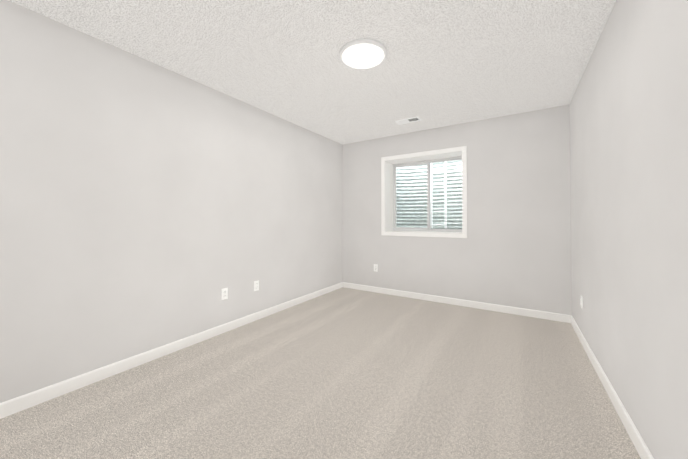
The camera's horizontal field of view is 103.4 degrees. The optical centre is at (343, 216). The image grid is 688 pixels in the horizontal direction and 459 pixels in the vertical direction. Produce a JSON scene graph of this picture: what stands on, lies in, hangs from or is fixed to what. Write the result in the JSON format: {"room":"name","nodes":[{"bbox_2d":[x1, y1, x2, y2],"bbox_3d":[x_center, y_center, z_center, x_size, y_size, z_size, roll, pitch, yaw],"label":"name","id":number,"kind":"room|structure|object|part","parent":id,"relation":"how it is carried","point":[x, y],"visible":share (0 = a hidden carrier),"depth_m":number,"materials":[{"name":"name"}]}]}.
{"room":"empty basement bedroom","nodes":[
{"label":"empty basement bedroom","id":0,"kind":"room"},
{"bbox_2d":[0,0,341,402],"bbox_3d":[-1.221,-0.036,2.925,0.150,2.440,4.970,-1,-1,32],"label":"wall","id":1,"kind":"structure","parent":0,"point":[145,205],"depth_m":2.11,"materials":[{"name":"beige paint"}]},
{"bbox_2d":[0,282,342,418],"bbox_3d":[-1.214,1.140,2.768,0.013,0.085,4.440,-1,-1,32],"label":"baseboard","id":2,"kind":"structure","parent":1,"relation":"attached to","point":[24,402],"depth_m":2.09,"materials":[{"name":"white wood"}]},
{"bbox_2d":[221,288,227,299],"bbox_3d":[-1.216,0.792,2.773,0.010,0.114,0.070,-1,-1,32],"label":"electrical outlet","id":3,"kind":"object","parent":1,"relation":"attached to","point":[224,294],"visible":1,"depth_m":2.77,"materials":[{"name":"white plastic"}]},
{"bbox_2d":[254,280,258,290],"bbox_3d":[-1.001,0.797,3.111,0.010,0.114,0.070,-1,-1,32],"label":"electrical outlet","id":4,"kind":"object","parent":1,"relation":"attached to","point":[256,285],"visible":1,"depth_m":3.11,"materials":[{"name":"white plastic"}]},
{"bbox_2d":[8,0,615,144],"bbox_3d":[0.120,-1.343,2.090,3.330,0.150,4.970,-1,-1,32],"label":"ceiling","id":5,"kind":"structure","parent":0,"point":[448,63],"depth_m":2.08,"materials":[{"name":"white paint"}]},
{"bbox_2d":[339,38,386,69],"bbox_3d":[0.148,-1.251,2.124,0.372,0.032,0.372,-1,-1,32],"label":"recessed light","id":6,"kind":"object","parent":5,"relation":"in","point":[363,54],"visible":0.98,"depth_m":2.08,"materials":[{"name":"white plastic"}]},
{"bbox_2d":[395,116,421,124],"bbox_3d":[0.840,-1.241,3.545,0.305,0.012,0.150,-1,-1,32],"label":"ceiling vent","id":7,"kind":"object","parent":5,"relation":"in","point":[409,120],"visible":1,"depth_m":3.54,"materials":[{"name":"white metal"}]},
{"bbox_2d":[0,287,640,458],"bbox_3d":[0.120,1.247,2.053,3.330,0.150,4.970,-1,-1,32],"label":"floor","id":8,"kind":"structure","parent":0,"point":[344,373],"depth_m":1.75,"materials":[{"name":"carpet"}]},
{"bbox_2d":[342,105,571,315],"bbox_3d":[1.353,-0.020,4.007,3.030,2.440,0.380,-1,-1,32],"label":"wall","id":9,"kind":"structure","parent":0,"point":[513,249],"depth_m":3.47,"materials":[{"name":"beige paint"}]},
{"bbox_2d":[374,264,377,271],"bbox_3d":[0.501,0.819,4.306,0.070,0.114,0.010,-1,-1,32],"label":"electrical outlet","id":10,"kind":"object","parent":9,"relation":"attached to","point":[376,267],"visible":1,"depth_m":4.30,"materials":[{"name":"white plastic"}]},
{"bbox_2d":[385,151,461,233],"bbox_3d":[1.212,-0.314,4.097,1.134,1.124,0.376,-1,-1,32],"label":"window jamb","id":11,"kind":"object","parent":9,"relation":"attached to","point":[389,195],"visible":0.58,"depth_m":4.28,"materials":[{"name":"white wood"}]},
{"bbox_2d":[381,146,466,237],"bbox_3d":[1.206,-0.314,4.088,1.232,1.222,0.384,-1,-1,32],"label":"window","id":12,"kind":"structure","parent":9,"relation":"in","point":[463,149],"depth_m":4.14,"materials":[{"name":"white plastic"}]},
{"bbox_3d":[1.288,-0.312,4.216,1.110,1.100,0.079,-1,-1,32],"label":"window sash","id":13,"kind":"part","parent":12,"relation":"part of","materials":[{"name":"white plastic"}]},
{"bbox_3d":[1.297,-0.312,4.208,1.022,1.036,0.037,-1,-1,32],"label":"glass","id":14,"kind":"part","parent":12,"relation":"part of","materials":[{"name":"clear glass"}]},
{"bbox_2d":[397,160,461,229],"bbox_3d":[1.593,-0.341,4.695,3.534,2.500,1.039,-1,-1,32],"label":"window well","id":15,"kind":"object","parent":9,"relation":"attached to","point":[455,178],"depth_m":5.16,"materials":[{"name":"metal"}]},
{"bbox_2d":[343,282,570,322],"bbox_3d":[1.247,1.155,3.824,3.004,0.085,0.013,-1,-1,32],"label":"baseboard","id":16,"kind":"structure","parent":9,"relation":"attached to","point":[514,310],"depth_m":3.57,"materials":[{"name":"white wood"}]},
{"bbox_2d":[569,0,687,458],"bbox_3d":[1.461,-0.060,1.217,0.150,2.440,4.970,-1,-1,32],"label":"wall","id":17,"kind":"structure","parent":0,"point":[628,109],"depth_m":1.34,"materials":[{"name":"beige paint"}]},
{"bbox_2d":[580,295,582,308],"bbox_3d":[2.213,0.799,2.534,0.010,0.114,0.070,-1,-1,32],"label":"electrical outlet","id":18,"kind":"object","parent":17,"relation":"attached to","point":[581,300],"visible":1,"depth_m":2.52,"materials":[{"name":"white plastic"}]},
{"bbox_2d":[571,315,653,458],"bbox_3d":[1.330,1.117,1.147,0.013,0.085,4.440,-1,-1,32],"label":"baseboard","id":19,"kind":"structure","parent":17,"relation":"attached to","point":[640,445],"depth_m":1.62,"materials":[{"name":"white wood"}]}
]}

